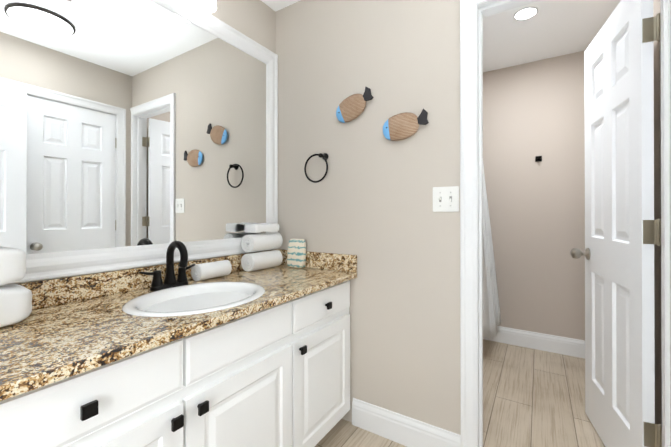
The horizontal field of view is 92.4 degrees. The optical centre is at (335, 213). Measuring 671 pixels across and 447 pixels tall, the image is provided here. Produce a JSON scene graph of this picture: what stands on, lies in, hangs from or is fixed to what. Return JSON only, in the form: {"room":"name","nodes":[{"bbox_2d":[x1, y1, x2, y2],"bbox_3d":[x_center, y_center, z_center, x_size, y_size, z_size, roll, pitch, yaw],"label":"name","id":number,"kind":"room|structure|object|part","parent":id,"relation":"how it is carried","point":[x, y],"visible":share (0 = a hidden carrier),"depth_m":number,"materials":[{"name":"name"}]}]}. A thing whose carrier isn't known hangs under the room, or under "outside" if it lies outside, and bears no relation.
{"room":"bathroom","nodes":[
{"label":"bathroom","id":0,"kind":"room"},
{"bbox_2d":[188,0,275,53],"bbox_3d":[-1.026,-0.076,1.105,0.120,2.390,2.460,0,0,32],"label":"wall","id":1,"kind":"structure","parent":0,"point":[255,20],"depth_m":1.85,"materials":[{"name":"beige paint"}]},
{"bbox_2d":[0,0,277,283],"bbox_3d":[-0.887,-0.385,1.186,0.026,1.208,1.944,0,0,32],"label":"mirror","id":2,"kind":"object","parent":1,"relation":"attached to","point":[137,133],"visible":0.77,"depth_m":1.28,"materials":[{"name":"clear glass"}]},
{"bbox_2d":[192,0,216,12],"bbox_3d":[-0.839,-1.104,1.161,0.138,0.275,0.950,0,0,32],"label":"sconce","id":3,"kind":"object","parent":1,"relation":"attached to","point":[207,6],"visible":1,"depth_m":1.49,"materials":[{"name":"white glass"}]},
{"bbox_2d":[276,0,460,434],"bbox_3d":[0.455,-0.075,1.559,1.900,2.390,0.110,0,0,32],"label":"wall","id":4,"kind":"structure","parent":0,"point":[367,200],"depth_m":1.63,"materials":[{"name":"beige paint"}]},
{"bbox_2d":[276,249,355,271],"bbox_3d":[-0.127,0.267,1.845,0.561,0.091,0.020,0,0,32],"label":"backsplash","id":5,"kind":"structure","parent":4,"relation":"attached to","point":[338,262],"depth_m":1.77,"materials":[{"name":"brown stone"}]},
{"bbox_2d":[304,153,328,182],"bbox_3d":[-0.102,-0.255,1.810,0.162,0.168,0.057,0,0,32],"label":"towel ring","id":6,"kind":"object","parent":4,"relation":"attached to","point":[324,156],"visible":1,"depth_m":1.80,"materials":[{"name":"black metal"}]},
{"bbox_2d":[336,87,372,122],"bbox_3d":[0.098,-0.572,1.702,0.223,0.167,0.027,0,0,32],"label":"fish","id":7,"kind":"object","parent":4,"relation":"attached to","point":[351,108],"visible":1,"depth_m":1.70},
{"bbox_2d":[383,108,428,140],"bbox_3d":[0.334,-0.422,1.552,0.228,0.135,0.027,0,0,32],"label":"fish","id":8,"kind":"object","parent":4,"relation":"attached to","point":[401,126],"visible":1,"depth_m":1.55},
{"bbox_2d":[352,398,460,446],"bbox_3d":[0.323,1.052,1.566,0.548,0.136,0.014,0,0,32],"label":"baseboard","id":9,"kind":"structure","parent":4,"relation":"attached to","point":[404,430],"depth_m":1.57,"materials":[{"name":"white wood"}]},
{"bbox_2d":[433,186,458,211],"bbox_3d":[0.497,-0.064,1.456,0.116,0.114,0.018,0,0,32],"label":"switch plate","id":10,"kind":"object","parent":4,"relation":"attached to","point":[445,199],"visible":1,"depth_m":1.46,"materials":[{"name":"white plastic"}]},
{"bbox_2d":[460,0,670,446],"bbox_3d":[0.899,0.323,1.278,0.737,2.593,0.150,0,0,32],"label":"door frame","id":11,"kind":"structure","parent":4,"relation":"attached to","point":[473,13],"depth_m":1.40,"materials":[{"name":"white wood"}]},
{"bbox_2d":[571,0,661,446],"bbox_3d":[1.250,0.103,1.485,0.229,2.010,0.684,0,0,32],"label":"bathroom door","id":12,"kind":"structure","parent":4,"relation":"in","point":[622,231],"depth_m":1.37,"materials":[{"name":"white wood"}]},
{"bbox_3d":[1.383,0.219,1.730,0.192,0.064,0.085,0,0,32],"label":"knob","id":13,"kind":"part","parent":12,"relation":"part of","materials":[{"name":"silver metal"}]},
{"bbox_2d":[261,0,620,71],"bbox_3d":[0.194,-1.311,1.304,2.335,0.080,4.293,0,0,32],"label":"ceiling","id":14,"kind":"structure","parent":0,"point":[552,28],"depth_m":2.23,"materials":[{"name":"white paint"}]},
{"bbox_2d":[513,6,537,19],"bbox_3d":[1.206,-1.266,2.039,0.136,0.005,0.136,0,0,32],"label":"recessed light","id":15,"kind":"object","parent":14,"relation":"in","point":[525,13],"visible":1,"depth_m":2.03,"materials":[{"name":"white"}]},
{"bbox_2d":[315,339,604,446],"bbox_3d":[0.194,1.159,1.296,2.335,0.080,4.293,0,0,32],"label":"floor","id":16,"kind":"structure","parent":0,"point":[533,397],"depth_m":1.87,"materials":[{"name":"tile"}]},
{"bbox_2d":[0,276,356,446],"bbox_3d":[-0.652,0.729,1.035,0.580,0.779,1.947,0,0,32],"label":"bathroom vanity","id":17,"kind":"object","parent":16,"relation":"on","point":[170,353],"depth_m":0.99,"materials":[{"name":"white wood"}]},
{"bbox_3d":[-0.558,0.423,0.711,0.019,0.136,0.462,0,0,32],"label":"drawer","id":18,"kind":"part","parent":17,"relation":"part of","materials":[{"name":"white wood"}]},
{"bbox_3d":[-0.558,0.781,0.710,0.019,0.503,0.462,0,0,32],"label":"door","id":19,"kind":"part","parent":17,"relation":"part of","materials":[{"name":"white wood"}]},
{"bbox_2d":[0,249,356,395],"bbox_3d":[-0.655,0.280,1.027,0.584,0.116,1.967,0,0,32],"label":"countertop","id":20,"kind":"structure","parent":17,"relation":"on","point":[65,330],"depth_m":0.93,"materials":[{"name":"brown stone"}]},
{"bbox_2d":[0,283,31,326],"bbox_3d":[-1.076,0.252,0.697,0.170,0.109,0.616,0,0,32],"label":"rolled towel","id":21,"kind":"object","parent":20,"relation":"on","point":[15,303],"visible":0.94,"depth_m":0.87,"materials":[{"name":"white fabric"}]},
{"bbox_2d":[0,246,25,285],"bbox_3d":[-1.082,0.143,0.694,0.160,0.109,0.605,0,0,32],"label":"towel stack","id":22,"kind":"object","parent":21,"relation":"on","point":[12,265],"visible":1,"depth_m":0.88,"materials":[{"name":"white fabric"}]},
{"bbox_2d":[136,240,194,279],"bbox_3d":[-0.654,0.182,1.326,0.129,0.140,0.241,0,0,32],"label":"faucet","id":23,"kind":"object","parent":20,"relation":"on","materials":[{"name":"black metal"}]},
{"bbox_2d":[96,276,291,327],"bbox_3d":[-0.503,0.373,1.202,0.431,0.140,0.503,0,0,32],"label":"sink","id":24,"kind":"object","parent":20,"relation":"in","point":[177,303],"depth_m":1.23,"materials":[{"name":"white ceramic"}]},
{"bbox_2d":[191,260,231,280],"bbox_3d":[-0.593,0.272,1.542,0.079,0.078,0.170,0,0,32],"label":"towel","id":25,"kind":"object","parent":20,"relation":"on","point":[204,271],"visible":0.98,"depth_m":1.50,"materials":[{"name":"white fabric"}]},
{"bbox_2d":[241,250,282,271],"bbox_3d":[-0.409,0.263,1.806,0.099,0.097,0.225,0,0,32],"label":"roll","id":26,"kind":"object","parent":20,"relation":"on","point":[259,260],"visible":1,"depth_m":1.74,"materials":[{"name":"white fabric"}]},
{"bbox_2d":[241,233,282,252],"bbox_3d":[-0.409,0.161,1.806,0.099,0.097,0.225,0,0,32],"label":"towel","id":27,"kind":"object","parent":26,"relation":"on","point":[258,242],"visible":1,"depth_m":1.74,"materials":[{"name":"white fabric"}]},
{"bbox_2d":[244,223,278,232],"bbox_3d":[-0.409,0.080,1.802,0.103,0.051,0.197,0,0,32],"label":"washcloth","id":28,"kind":"object","parent":27,"relation":"on","point":[261,227],"visible":1,"depth_m":1.74,"materials":[{"name":"white fabric"}]},
{"bbox_2d":[287,239,305,267],"bbox_3d":[-0.225,0.230,1.855,0.112,0.163,0.044,0,0,32],"label":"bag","id":29,"kind":"object","parent":20,"relation":"on","point":[296,256],"visible":1,"depth_m":1.84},
{"bbox_3d":[-0.306,0.782,1.108,0.019,0.503,0.462,0,0,32],"label":"door","id":30,"kind":"part","parent":17,"relation":"part of","materials":[{"name":"white wood"}]},
{"bbox_3d":[-0.306,0.425,1.109,0.019,0.136,0.462,0,0,32],"label":"drawer","id":31,"kind":"part","parent":17,"relation":"part of","materials":[{"name":"white wood"}]},
{"bbox_3d":[-0.054,0.426,1.508,0.019,0.136,0.464,0,0,32],"label":"drawer","id":32,"kind":"part","parent":17,"relation":"part of","materials":[{"name":"white wood"}]},
{"bbox_3d":[-0.054,0.783,1.507,0.019,0.503,0.464,0,0,32],"label":"door","id":33,"kind":"part","parent":17,"relation":"part of","materials":[{"name":"white wood"}]},
{"bbox_2d":[483,50,585,339],"bbox_3d":[1.387,-0.070,2.907,1.835,2.390,0.100,0,0,32],"label":"wall","id":34,"kind":"structure","parent":0,"point":[531,110],"depth_m":2.66,"materials":[{"name":"beige paint"}]},
{"bbox_2d":[483,326,584,358],"bbox_3d":[1.357,1.056,2.855,1.635,0.136,0.014,0,0,32],"label":"baseboard","id":35,"kind":"structure","parent":34,"relation":"attached to","point":[534,340],"depth_m":2.64,"materials":[{"name":"white wood"}]},
{"bbox_2d":[535,156,541,161],"bbox_3d":[1.673,-0.451,2.648,0.044,0.044,0.034,0,0,32],"label":"hook","id":36,"kind":"object","parent":34,"relation":"attached to","point":[538,158],"visible":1,"depth_m":2.65,"materials":[{"name":"black metal"}]},
{"bbox_2d":[653,0,661,424],"bbox_3d":[1.685,-0.074,1.754,0.100,2.390,1.533,0,0,32],"label":"wall","id":37,"kind":"structure","parent":0,"point":[657,215],"depth_m":1.40,"materials":[{"name":"beige paint"}]},
{"bbox_3d":[0.878,-0.793,2.267,0.024,0.024,1.527,0,0,32],"label":"curtain rod","id":38,"kind":"object","parent":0,"visible":0},
{"bbox_2d":[483,164,501,338],"bbox_3d":[1.211,0.081,2.646,0.238,1.715,0.480,0,0,32],"label":"shower curtain","id":39,"kind":"object","parent":38,"relation":"hanging from","point":[491,315],"visible":0.27,"depth_m":2.48,"materials":[{"name":"white fabric"}]}
]}

